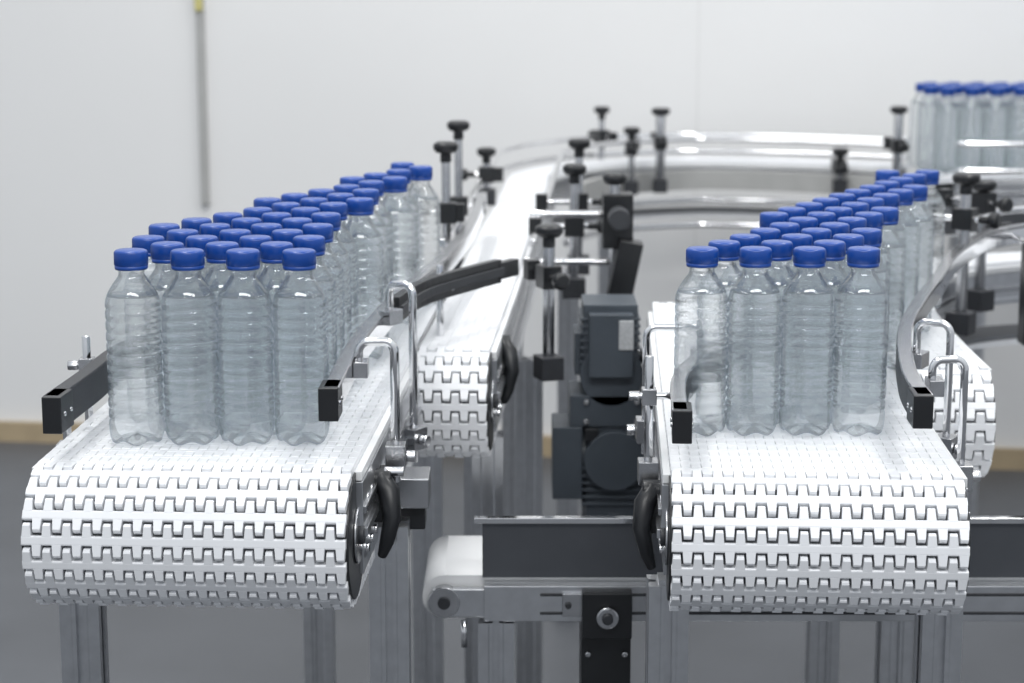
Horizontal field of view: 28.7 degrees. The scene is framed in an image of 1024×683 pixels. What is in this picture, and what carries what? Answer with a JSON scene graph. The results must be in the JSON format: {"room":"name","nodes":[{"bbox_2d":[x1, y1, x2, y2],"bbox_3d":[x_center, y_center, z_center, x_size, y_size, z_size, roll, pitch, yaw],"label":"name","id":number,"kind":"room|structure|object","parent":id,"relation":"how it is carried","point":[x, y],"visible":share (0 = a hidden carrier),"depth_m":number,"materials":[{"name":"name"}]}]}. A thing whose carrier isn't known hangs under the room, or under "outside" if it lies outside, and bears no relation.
{"room":"processing plant","nodes":[
{"label":"processing plant","id":0,"kind":"room"},
{"bbox_2d":[123,235,179,423],"bbox_3d":[-0.407,-0.014,2.256,0.059,0.210,0.059,5,12,23],"label":"bottle","id":1,"kind":"object","parent":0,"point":[140,241],"depth_m":2.24,"materials":[{"name":"plastic"}]},
{"bbox_2d":[140,223,194,400],"bbox_3d":[-0.407,-0.034,2.358,0.059,0.210,0.059,-7,13,-33],"label":"bottle","id":2,"kind":"object","parent":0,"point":[161,229],"depth_m":2.34,"materials":[{"name":"plastic"}]},
{"bbox_2d":[158,229,212,413],"bbox_3d":[-0.377,-0.024,2.307,0.059,0.210,0.059,6,13,30],"label":"bottle","id":3,"kind":"object","parent":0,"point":[180,235],"depth_m":2.29,"materials":[{"name":"plastic"}]},
{"bbox_2d":[173,217,225,393],"bbox_3d":[-0.377,-0.044,2.409,0.059,0.210,0.059,-5,12,-25],"label":"bottle","id":4,"kind":"object","parent":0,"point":[193,222],"depth_m":2.39,"materials":[{"name":"plastic"}]},
{"bbox_2d":[177,235,232,423],"bbox_3d":[-0.347,-0.015,2.256,0.059,0.210,0.059,5,12,26],"label":"bottle","id":5,"kind":"object","parent":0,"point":[189,241],"depth_m":2.24,"materials":[{"name":"plastic"}]},
{"bbox_2d":[191,223,244,403],"bbox_3d":[-0.347,-0.034,2.358,0.059,0.210,0.059,-2,11,-11],"label":"bottle","id":6,"kind":"object","parent":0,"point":[203,228],"depth_m":2.35,"materials":[{"name":"plastic"}]},
{"bbox_2d":[205,212,255,384],"bbox_3d":[-0.347,-0.053,2.460,0.059,0.210,0.059,-6,12,-29],"label":"bottle","id":7,"kind":"object","parent":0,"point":[221,217],"depth_m":2.43,"materials":[{"name":"plastic"}]},
{"bbox_2d":[210,229,264,413],"bbox_3d":[-0.317,-0.024,2.307,0.059,0.210,0.059,10,15,42],"label":"bottle","id":8,"kind":"object","parent":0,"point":[234,235],"depth_m":2.29,"materials":[{"name":"plastic"}]},
{"bbox_2d":[223,217,274,394],"bbox_3d":[-0.317,-0.044,2.409,0.059,0.210,0.059,-2,11,-9],"label":"bottle","id":9,"kind":"object","parent":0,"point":[235,222],"depth_m":2.40,"materials":[{"name":"plastic"}]},
{"bbox_2d":[230,235,285,423],"bbox_3d":[-0.287,-0.014,2.256,0.059,0.210,0.059,-8,14,-37],"label":"bottle","id":10,"kind":"object","parent":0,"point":[242,241],"depth_m":2.24,"materials":[{"name":"plastic"}]},
{"bbox_2d":[235,207,284,375],"bbox_3d":[-0.317,-0.063,2.511,0.059,0.210,0.059,3,11,16],"label":"bottle","id":11,"kind":"object","parent":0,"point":[256,212],"depth_m":2.49,"materials":[{"name":"plastic"}]},
{"bbox_2d":[242,223,294,403],"bbox_3d":[-0.287,-0.034,2.358,0.059,0.210,0.059,-3,11,-15],"label":"bottle","id":12,"kind":"object","parent":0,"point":[255,228],"depth_m":2.35,"materials":[{"name":"plastic"}]},
{"bbox_2d":[246,197,292,359],"bbox_3d":[-0.317,-0.083,2.612,0.059,0.210,0.059,10,15,42],"label":"bottle","id":13,"kind":"object","parent":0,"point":[263,201],"depth_m":2.59,"materials":[{"name":"plastic"}]},
{"bbox_2d":[253,212,303,384],"bbox_3d":[-0.287,-0.053,2.460,0.059,0.210,0.059,-1,11,-5],"label":"bottle","id":14,"kind":"object","parent":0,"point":[266,217],"depth_m":2.45,"materials":[{"name":"plastic"}]},
{"bbox_2d":[264,202,311,367],"bbox_3d":[-0.287,-0.073,2.562,0.059,0.210,0.059,-2,11,-9],"label":"bottle","id":15,"kind":"object","parent":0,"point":[275,206],"depth_m":2.54,"materials":[{"name":"plastic"}]},
{"bbox_2d":[263,229,316,413],"bbox_3d":[-0.257,-0.024,2.307,0.059,0.210,0.059,-3,11,-18],"label":"bottle","id":16,"kind":"object","parent":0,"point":[287,235],"depth_m":2.29,"materials":[{"name":"plastic"}]},
{"bbox_2d":[274,193,319,352],"bbox_3d":[-0.287,-0.092,2.663,0.059,0.210,0.059,-2,11,-12],"label":"bottle","id":17,"kind":"object","parent":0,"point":[286,197],"depth_m":2.64,"materials":[{"name":"plastic"}]},
{"bbox_2d":[273,217,324,394],"bbox_3d":[-0.257,-0.044,2.409,0.059,0.210,0.059,7,13,31],"label":"bottle","id":18,"kind":"object","parent":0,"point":[300,223],"depth_m":2.40,"materials":[{"name":"plastic"}]},
{"bbox_2d":[283,207,331,376],"bbox_3d":[-0.257,-0.063,2.511,0.059,0.210,0.059,-3,11,-15],"label":"bottle","id":19,"kind":"object","parent":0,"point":[306,212],"depth_m":2.50,"materials":[{"name":"plastic"}]},
{"bbox_2d":[293,197,338,360],"bbox_3d":[-0.257,-0.083,2.613,0.059,0.210,0.059,4,12,21],"label":"bottle","id":20,"kind":"object","parent":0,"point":[303,201],"depth_m":2.59,"materials":[{"name":"plastic"}]},
{"bbox_2d":[293,223,344,403],"bbox_3d":[-0.227,-0.034,2.358,0.059,0.210,0.059,7,13,31],"label":"bottle","id":21,"kind":"object","parent":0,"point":[323,229],"depth_m":2.33,"materials":[{"name":"plastic"}]},
{"bbox_2d":[301,188,345,345],"bbox_3d":[-0.257,-0.102,2.715,0.059,0.210,0.059,3,11,15],"label":"bottle","id":22,"kind":"object","parent":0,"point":[317,192],"depth_m":2.69,"materials":[{"name":"plastic"}]},
{"bbox_2d":[303,212,351,382],"bbox_3d":[-0.227,-0.053,2.460,0.059,0.210,0.059,-8,13,-36],"label":"bottle","id":23,"kind":"object","parent":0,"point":[334,218],"depth_m":2.43,"materials":[{"name":"plastic"}]},
{"bbox_2d":[311,202,358,368],"bbox_3d":[-0.227,-0.073,2.562,0.059,0.210,0.059,-1,11,-6],"label":"bottle","id":24,"kind":"object","parent":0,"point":[348,208],"depth_m":2.55,"materials":[{"name":"plastic"}]},
{"bbox_2d":[0,0,1023,447],"bbox_3d":[0.503,-1.637,5.452,9.000,4.000,0.121,1,11,6],"label":"wall","id":25,"kind":"structure","parent":0,"point":[99,117],"depth_m":5.67,"materials":[{"name":"paint"}]},
{"bbox_2d":[0,442,1023,682],"bbox_3d":[1.000,0.876,3.221,12.000,0.100,11.000,0,11,0],"label":"floor","id":26,"kind":"structure","parent":0,"point":[149,643],"depth_m":4.22,"materials":[{"name":"concrete"}]},
{"bbox_2d":[21,192,486,682],"bbox_3d":[-0.276,0.350,2.969,0.429,1.027,1.818,1,11,3],"label":"conveyor","id":27,"kind":"object","parent":26,"relation":"on","point":[267,522],"visible":0.92,"depth_m":2.19,"materials":[{"name":"white plastic"}]},
{"bbox_2d":[105,162,440,445],"bbox_3d":[-0.280,-0.082,2.612,0.259,0.210,1.012,1,11,6],"label":"water bottles","id":28,"kind":"object","parent":27,"relation":"on","point":[289,231],"visible":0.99,"depth_m":2.33,"materials":[{"name":"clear plastic"}]},
{"bbox_2d":[105,248,164,445],"bbox_3d":[-0.407,0.005,2.154,0.059,0.210,0.059,-2,11,-9],"label":"bottle","id":29,"kind":"object","parent":28,"relation":"on","point":[125,259],"depth_m":2.13,"materials":[{"name":"plastic"}]},
{"bbox_2d":[142,241,199,434],"bbox_3d":[-0.377,-0.005,2.205,0.059,0.210,0.059,-4,12,-21],"label":"bottle","id":30,"kind":"object","parent":28,"relation":"on","point":[159,251],"depth_m":2.19,"materials":[{"name":"plastic"}]},
{"bbox_2d":[161,248,219,444],"bbox_3d":[-0.347,0.005,2.154,0.059,0.210,0.059,-1,11,-5],"label":"bottle","id":31,"kind":"object","parent":28,"relation":"on","point":[180,259],"depth_m":2.14,"materials":[{"name":"plastic"}]},
{"bbox_2d":[196,241,253,434],"bbox_3d":[-0.317,-0.005,2.205,0.059,0.210,0.059,-4,11,-20],"label":"bottle","id":32,"kind":"object","parent":28,"relation":"on","point":[214,251],"depth_m":2.19,"materials":[{"name":"plastic"}]},
{"bbox_2d":[216,248,274,445],"bbox_3d":[-0.287,0.005,2.154,0.059,0.210,0.059,8,13,35],"label":"bottle","id":33,"kind":"object","parent":28,"relation":"on","point":[236,259],"depth_m":2.14,"materials":[{"name":"plastic"}]},
{"bbox_2d":[251,241,306,434],"bbox_3d":[-0.257,-0.005,2.205,0.059,0.210,0.059,2,11,13],"label":"bottle","id":34,"kind":"object","parent":28,"relation":"on","point":[270,251],"depth_m":2.18,"materials":[{"name":"plastic"}]},
{"bbox_2d":[272,248,329,445],"bbox_3d":[-0.227,0.005,2.154,0.059,0.210,0.059,8,14,37],"label":"bottle","id":35,"kind":"object","parent":28,"relation":"on","point":[292,259],"depth_m":2.13,"materials":[{"name":"plastic"}]},
{"bbox_2d":[283,235,337,423],"bbox_3d":[-0.227,-0.015,2.256,0.059,0.210,0.059,-8,14,-37],"label":"bottle","id":36,"kind":"object","parent":28,"relation":"on","point":[316,242],"depth_m":2.23,"materials":[{"name":"plastic"}]},
{"bbox_2d":[319,193,364,349],"bbox_3d":[-0.227,-0.092,2.663,0.059,0.210,0.059,-1,11,-3],"label":"bottle","id":37,"kind":"object","parent":28,"relation":"on","point":[331,197],"depth_m":2.65,"materials":[{"name":"plastic"}]},
{"bbox_2d":[326,184,369,335],"bbox_3d":[-0.227,-0.112,2.765,0.059,0.210,0.059,6,12,29],"label":"bottle","id":38,"kind":"object","parent":28,"relation":"on","point":[340,188],"depth_m":2.74,"materials":[{"name":"plastic"}]},
{"bbox_2d":[333,176,374,322],"bbox_3d":[-0.227,-0.131,2.868,0.059,0.210,0.059,-2,11,-8],"label":"bottle","id":39,"kind":"object","parent":28,"relation":"on","point":[346,179],"depth_m":2.84,"materials":[{"name":"plastic"}]},
{"bbox_2d":[338,197,383,355],"bbox_3d":[-0.197,-0.083,2.613,0.059,0.210,0.059,-10,15,-42],"label":"bottle","id":40,"kind":"object","parent":28,"relation":"on","point":[356,206],"depth_m":2.58,"materials":[{"name":"plastic"}]},
{"bbox_2d":[344,188,388,340],"bbox_3d":[-0.197,-0.102,2.715,0.059,0.210,0.059,-7,13,-34],"label":"bottle","id":41,"kind":"object","parent":28,"relation":"on","point":[372,193],"depth_m":2.69,"materials":[{"name":"plastic"}]},
{"bbox_2d":[351,180,392,329],"bbox_3d":[-0.197,-0.121,2.816,0.059,0.210,0.059,-3,11,-14],"label":"bottle","id":42,"kind":"object","parent":28,"relation":"on","point":[383,186],"depth_m":2.80,"materials":[{"name":"plastic"}]},
{"bbox_2d":[356,172,396,315],"bbox_3d":[-0.197,-0.141,2.919,0.059,0.210,0.059,2,11,8],"label":"bottle","id":43,"kind":"object","parent":28,"relation":"on","point":[372,175],"depth_m":2.89,"materials":[{"name":"plastic"}]},
{"bbox_2d":[374,176,415,319],"bbox_3d":[-0.167,-0.131,2.867,0.059,0.210,0.059,0,11,1],"label":"bottle","id":44,"kind":"object","parent":28,"relation":"on","point":[392,184],"depth_m":2.84,"materials":[{"name":"plastic"}]},
{"bbox_2d":[379,169,418,291],"bbox_3d":[-0.167,-0.151,2.969,0.059,0.210,0.059,-3,11,-13],"label":"bottle","id":45,"kind":"object","parent":28,"relation":"on","point":[411,174],"depth_m":2.95,"materials":[{"name":"plastic"}]},
{"bbox_2d":[384,162,422,281],"bbox_3d":[-0.167,-0.170,3.071,0.059,0.210,0.059,-2,11,-11],"label":"bottle","id":46,"kind":"object","parent":28,"relation":"on","point":[395,165],"depth_m":3.04,"materials":[{"name":"plastic"}]},
{"bbox_2d":[401,165,440,306],"bbox_3d":[-0.137,-0.160,3.020,0.059,0.210,0.059,9,14,39],"label":"bottle","id":47,"kind":"object","parent":28,"relation":"on","point":[418,172],"depth_m":2.99,"materials":[{"name":"plastic"}]},
{"bbox_2d":[393,106,914,682],"bbox_3d":[0.080,0.083,4.105,0.929,1.126,2.933,5,12,23],"label":"conveyor","id":48,"kind":"object","parent":26,"relation":"on","point":[475,376],"visible":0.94,"depth_m":3.48,"materials":[{"name":"white plastic"}]},
{"bbox_2d":[422,516,1023,682],"bbox_3d":[0.793,0.562,2.641,1.813,0.734,0.267,0,11,0],"label":"conveyor","id":49,"kind":"object","parent":26,"relation":"on","point":[591,571],"visible":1,"depth_m":2.50,"materials":[{"name":"metal"}]},
{"bbox_2d":[627,212,1023,682],"bbox_3d":[0.562,0.341,3.063,0.774,1.010,2.109,6,12,28],"label":"conveyor","id":50,"kind":"object","parent":26,"relation":"on","point":[837,521],"visible":0.94,"depth_m":2.17,"materials":[{"name":"white plastic"}]},
{"bbox_2d":[551,294,643,515],"bbox_3d":[0.138,0.111,3.077,0.152,0.357,0.156,0,11,0],"label":"motor","id":51,"kind":"object","parent":50,"relation":"attached to","point":[594,458],"visible":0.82,"depth_m":3.02,"materials":[{"name":"paint"}]},
{"bbox_2d":[674,246,727,436],"bbox_3d":[0.211,-0.001,2.239,0.059,0.210,0.059,8,13,35],"label":"bottle","id":52,"kind":"object","parent":50,"relation":"on","point":[696,256],"depth_m":2.21,"materials":[{"name":"plastic"}]},
{"bbox_2d":[695,239,748,425],"bbox_3d":[0.241,-0.011,2.291,0.059,0.210,0.059,6,12,27],"label":"bottle","id":53,"kind":"object","parent":50,"relation":"on","point":[729,250],"depth_m":2.26,"materials":[{"name":"plastic"}]},
{"bbox_2d":[717,233,769,415],"bbox_3d":[0.271,-0.021,2.341,0.059,0.210,0.059,-1,11,-6],"label":"bottle","id":54,"kind":"object","parent":50,"relation":"on","point":[745,239],"depth_m":2.32,"materials":[{"name":"plastic"}]},
{"bbox_2d":[726,246,780,435],"bbox_3d":[0.271,-0.001,2.240,0.059,0.210,0.059,-5,12,-23],"label":"bottle","id":55,"kind":"object","parent":50,"relation":"on","point":[749,256],"depth_m":2.22,"materials":[{"name":"plastic"}]},
{"bbox_2d":[737,228,788,405],"bbox_3d":[0.301,-0.030,2.393,0.059,0.210,0.059,10,15,43],"label":"bottle","id":56,"kind":"object","parent":50,"relation":"on","point":[765,233],"depth_m":2.37,"materials":[{"name":"plastic"}]},
{"bbox_2d":[747,211,795,378],"bbox_3d":[0.331,-0.059,2.545,0.059,0.210,0.059,6,12,28],"label":"bottle","id":57,"kind":"object","parent":50,"relation":"on","point":[766,218],"depth_m":2.52,"materials":[{"name":"plastic"}]},
{"bbox_2d":[747,239,801,425],"bbox_3d":[0.301,-0.011,2.290,0.059,0.210,0.059,3,11,14],"label":"bottle","id":58,"kind":"object","parent":50,"relation":"on","point":[782,250],"depth_m":2.27,"materials":[{"name":"plastic"}]},
{"bbox_2d":[757,222,807,395],"bbox_3d":[0.331,-0.040,2.443,0.059,0.210,0.059,-5,12,-24],"label":"bottle","id":59,"kind":"object","parent":50,"relation":"on","point":[784,227],"depth_m":2.42,"materials":[{"name":"plastic"}]},
{"bbox_2d":[765,207,812,370],"bbox_3d":[0.360,-0.069,2.596,0.059,0.210,0.059,1,11,4],"label":"bottle","id":60,"kind":"object","parent":50,"relation":"on","point":[791,211],"depth_m":2.57,"materials":[{"name":"plastic"}]},
{"bbox_2d":[767,233,820,414],"bbox_3d":[0.331,-0.021,2.341,0.059,0.210,0.059,-2,11,-10],"label":"bottle","id":61,"kind":"object","parent":50,"relation":"on","point":[798,239],"depth_m":2.33,"materials":[{"name":"plastic"}]},
{"bbox_2d":[775,217,825,387],"bbox_3d":[0.360,-0.050,2.494,0.059,0.210,0.059,-1,11,-5],"label":"bottle","id":62,"kind":"object","parent":50,"relation":"on","point":[804,222],"depth_m":2.48,"materials":[{"name":"plastic"}]},
{"bbox_2d":[783,202,829,362],"bbox_3d":[0.391,-0.079,2.647,0.059,0.210,0.059,-2,11,-8],"label":"bottle","id":63,"kind":"object","parent":50,"relation":"on","point":[809,206],"depth_m":2.62,"materials":[{"name":"plastic"}]},
{"bbox_2d":[779,246,834,435],"bbox_3d":[0.331,-0.001,2.240,0.059,0.210,0.059,9,14,38],"label":"bottle","id":64,"kind":"object","parent":50,"relation":"on","point":[803,256],"depth_m":2.22,"materials":[{"name":"plastic"}]},
{"bbox_2d":[674,169,945,436],"bbox_3d":[0.456,-0.076,2.634,0.226,0.210,0.985,4,12,21],"label":"water bottles","id":65,"kind":"object","parent":50,"relation":"on","point":[822,230],"visible":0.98,"depth_m":2.39,"materials":[{"name":"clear plastic"}]},
{"bbox_2d":[787,228,839,405],"bbox_3d":[0.361,-0.030,2.393,0.059,0.210,0.059,6,12,29],"label":"bottle","id":66,"kind":"object","parent":50,"relation":"on","point":[817,233],"depth_m":2.38,"materials":[{"name":"plastic"}]},
{"bbox_2d":[794,211,843,378],"bbox_3d":[0.391,-0.059,2.545,0.059,0.210,0.059,-4,11,-18],"label":"bottle","id":67,"kind":"object","parent":50,"relation":"on","point":[822,216],"depth_m":2.53,"materials":[{"name":"plastic"}]},
{"bbox_2d":[800,197,845,354],"bbox_3d":[0.420,-0.089,2.698,0.059,0.210,0.059,10,15,42],"label":"bottle","id":68,"kind":"object","parent":50,"relation":"on","point":[826,201],"depth_m":2.67,"materials":[{"name":"plastic"}]},
{"bbox_2d":[799,239,853,424],"bbox_3d":[0.361,-0.011,2.291,0.059,0.210,0.059,0,11,2],"label":"bottle","id":69,"kind":"object","parent":50,"relation":"on","point":[836,250],"depth_m":2.27,"materials":[{"name":"plastic"}]},
{"bbox_2d":[806,222,857,396],"bbox_3d":[0.391,-0.040,2.443,0.059,0.210,0.059,-4,12,-21],"label":"bottle","id":70,"kind":"object","parent":50,"relation":"on","point":[836,227],"depth_m":2.43,"materials":[{"name":"plastic"}]},
{"bbox_2d":[811,207,859,369],"bbox_3d":[0.421,-0.069,2.596,0.059,0.210,0.059,-2,11,-9],"label":"bottle","id":71,"kind":"object","parent":50,"relation":"on","point":[839,211],"depth_m":2.58,"materials":[{"name":"plastic"}]},
{"bbox_2d":[816,193,861,344],"bbox_3d":[0.451,-0.098,2.749,0.059,0.210,0.059,-7,13,-34],"label":"bottle","id":72,"kind":"object","parent":50,"relation":"on","point":[842,197],"depth_m":2.72,"materials":[{"name":"plastic"}]},
{"bbox_2d":[818,233,872,415],"bbox_3d":[0.391,-0.021,2.341,0.059,0.210,0.059,-3,11,-17],"label":"bottle","id":73,"kind":"object","parent":50,"relation":"on","point":[851,239],"depth_m":2.33,"materials":[{"name":"plastic"}]},
{"bbox_2d":[823,217,873,387],"bbox_3d":[0.421,-0.050,2.494,0.059,0.210,0.059,2,11,11],"label":"bottle","id":74,"kind":"object","parent":50,"relation":"on","point":[854,222],"depth_m":2.48,"materials":[{"name":"plastic"}]},
{"bbox_2d":[828,202,875,362],"bbox_3d":[0.451,-0.079,2.647,0.059,0.210,0.059,9,14,39],"label":"bottle","id":75,"kind":"object","parent":50,"relation":"on","point":[856,207],"depth_m":2.63,"materials":[{"name":"plastic"}]},
{"bbox_2d":[832,189,875,340],"bbox_3d":[0.481,-0.108,2.800,0.059,0.210,0.059,-9,14,-38],"label":"bottle","id":76,"kind":"object","parent":50,"relation":"on","point":[858,193],"depth_m":2.77,"materials":[{"name":"plastic"}]},
{"bbox_2d":[832,246,888,436],"bbox_3d":[0.391,-0.001,2.239,0.059,0.210,0.059,3,11,15],"label":"bottle","id":77,"kind":"object","parent":50,"relation":"on","point":[857,256],"depth_m":2.21,"materials":[{"name":"plastic"}]},
{"bbox_2d":[837,228,889,404],"bbox_3d":[0.421,-0.030,2.393,0.059,0.210,0.059,-5,12,-26],"label":"bottle","id":78,"kind":"object","parent":50,"relation":"on","point":[872,236],"depth_m":2.37,"materials":[{"name":"plastic"}]},
{"bbox_2d":[841,211,890,377],"bbox_3d":[0.451,-0.059,2.545,0.059,0.210,0.059,-4,12,-21],"label":"bottle","id":79,"kind":"object","parent":50,"relation":"on","point":[875,219],"depth_m":2.53,"materials":[{"name":"plastic"}]},
{"bbox_2d":[844,197,890,355],"bbox_3d":[0.480,-0.089,2.698,0.059,0.210,0.059,-6,12,-27],"label":"bottle","id":80,"kind":"object","parent":50,"relation":"on","point":[872,202],"depth_m":2.69,"materials":[{"name":"plastic"}]},
{"bbox_2d":[847,184,891,333],"bbox_3d":[0.510,-0.118,2.851,0.059,0.210,0.059,-6,13,-30],"label":"bottle","id":81,"kind":"object","parent":50,"relation":"on","point":[876,188],"depth_m":2.82,"materials":[{"name":"plastic"}]},
{"bbox_2d":[857,206,906,370],"bbox_3d":[0.480,-0.069,2.596,0.059,0.210,0.059,-2,11,-8],"label":"bottle","id":82,"kind":"object","parent":50,"relation":"on","point":[891,214],"depth_m":2.57,"materials":[{"name":"plastic"}]},
{"bbox_2d":[860,193,906,347],"bbox_3d":[0.511,-0.098,2.749,0.059,0.210,0.059,1,11,6],"label":"bottle","id":83,"kind":"object","parent":50,"relation":"on","point":[896,200],"depth_m":2.73,"materials":[{"name":"plastic"}]},
{"bbox_2d":[863,180,905,326],"bbox_3d":[0.540,-0.128,2.902,0.059,0.210,0.059,6,12,29],"label":"bottle","id":84,"kind":"object","parent":50,"relation":"on","point":[892,184],"depth_m":2.87,"materials":[{"name":"plastic"}]},
{"bbox_2d":[866,169,905,307],"bbox_3d":[0.570,-0.157,3.055,0.059,0.210,0.059,1,11,5],"label":"bottle","id":85,"kind":"object","parent":50,"relation":"on","point":[884,174],"depth_m":3.02,"materials":[{"name":"plastic"}]},
{"bbox_2d":[876,177,919,320],"bbox_3d":[0.571,-0.137,2.953,0.059,0.210,0.059,8,13,36],"label":"bottle","id":86,"kind":"object","parent":50,"relation":"on","point":[902,180],"depth_m":2.93,"materials":[{"name":"plastic"}]},
{"bbox_2d":[875,189,920,335],"bbox_3d":[0.540,-0.108,2.800,0.059,0.210,0.059,9,14,41],"label":"bottle","id":87,"kind":"object","parent":50,"relation":"on","point":[907,196],"depth_m":2.77,"materials":[{"name":"plastic"}]},
{"bbox_2d":[890,173,932,310],"bbox_3d":[0.600,-0.147,3.004,0.059,0.210,0.059,-3,11,-15],"label":"bottle","id":88,"kind":"object","parent":50,"relation":"on","point":[919,178],"depth_m":2.99,"materials":[{"name":"plastic"}]},
{"bbox_2d":[889,184,934,330],"bbox_3d":[0.571,-0.118,2.851,0.059,0.210,0.059,10,15,42],"label":"bottle","id":89,"kind":"object","parent":50,"relation":"on","point":[920,191],"depth_m":2.82,"materials":[{"name":"plastic"}]},
{"bbox_2d":[903,169,945,306],"bbox_3d":[0.631,-0.157,3.055,0.059,0.210,0.059,0,11,-2],"label":"bottle","id":90,"kind":"object","parent":50,"relation":"on","point":[932,175],"depth_m":3.02,"materials":[{"name":"plastic"}]},
{"bbox_2d":[828,172,1023,682],"bbox_3d":[0.849,0.247,3.359,0.648,1.083,1.539,9,14,41],"label":"conveyor","id":91,"kind":"object","parent":26,"relation":"on","point":[988,280],"visible":0.46,"depth_m":3.17,"materials":[{"name":"white plastic"}]},
{"bbox_2d":[911,120,1023,515],"bbox_3d":[1.664,-0.039,5.060,1.304,1.008,0.346,1,11,4],"label":"conveyor","id":92,"kind":"object","parent":26,"relation":"on","point":[1014,190],"visible":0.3,"depth_m":4.89,"materials":[{"name":"white plastic"}]},
{"bbox_2d":[916,85,942,169],"bbox_3d":[1.032,-0.527,4.941,0.059,0.210,0.059,3,11,17],"label":"bottle","id":93,"kind":"object","parent":92,"relation":"on","point":[928,89],"depth_m":4.91,"materials":[{"name":"plastic"}]},
{"bbox_2d":[924,84,949,168],"bbox_3d":[1.062,-0.536,4.992,0.059,0.210,0.059,-11,15,-44],"label":"bottle","id":94,"kind":"object","parent":92,"relation":"on","point":[939,85],"depth_m":4.98,"materials":[{"name":"plastic"}]},
{"bbox_2d":[933,87,958,171],"bbox_3d":[1.062,-0.517,4.890,0.059,0.210,0.059,-10,14,-41],"label":"bottle","id":95,"kind":"object","parent":92,"relation":"on","point":[944,91],"depth_m":4.87,"materials":[{"name":"plastic"}]},
{"bbox_2d":[940,85,966,171],"bbox_3d":[1.092,-0.527,4.940,0.059,0.210,0.059,1,11,3],"label":"bottle","id":96,"kind":"object","parent":92,"relation":"on","point":[960,89],"depth_m":4.92,"materials":[{"name":"plastic"}]},
{"bbox_2d":[948,84,973,168],"bbox_3d":[1.122,-0.536,4.992,0.059,0.210,0.059,7,13,31],"label":"bottle","id":97,"kind":"object","parent":92,"relation":"on","point":[964,85],"depth_m":4.99,"materials":[{"name":"plastic"}]},
{"bbox_2d":[908,82,1023,171],"bbox_3d":[1.616,-0.536,4.992,1.228,0.210,0.267,0,11,0],"label":"water bottles","id":98,"kind":"object","parent":92,"relation":"on","point":[949,88],"visible":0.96,"depth_m":4.92,"materials":[{"name":"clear plastic"}]},
{"bbox_2d":[957,87,983,162],"bbox_3d":[1.122,-0.517,4.889,0.059,0.210,0.059,8,13,35],"label":"bottle","id":99,"kind":"object","parent":98,"relation":"on","point":[969,91],"depth_m":4.87,"materials":[{"name":"plastic"}]},
{"bbox_2d":[981,87,1008,160],"bbox_3d":[1.182,-0.517,4.890,0.059,0.210,0.059,-1,11,-3],"label":"bottle","id":100,"kind":"object","parent":98,"relation":"on","point":[993,91],"depth_m":4.87,"materials":[{"name":"plastic"}]},
{"bbox_2d":[987,82,1011,163],"bbox_3d":[1.241,-0.556,5.093,0.059,0.210,0.059,3,11,16],"label":"bottle","id":101,"kind":"object","parent":98,"relation":"on","point":[1002,83],"depth_m":5.07,"materials":[{"name":"plastic"}]},
{"bbox_2d":[988,85,1014,167],"bbox_3d":[1.212,-0.527,4.941,0.059,0.210,0.059,7,13,33],"label":"bottle","id":102,"kind":"object","parent":92,"relation":"on","point":[1009,89],"depth_m":4.93,"materials":[{"name":"plastic"}]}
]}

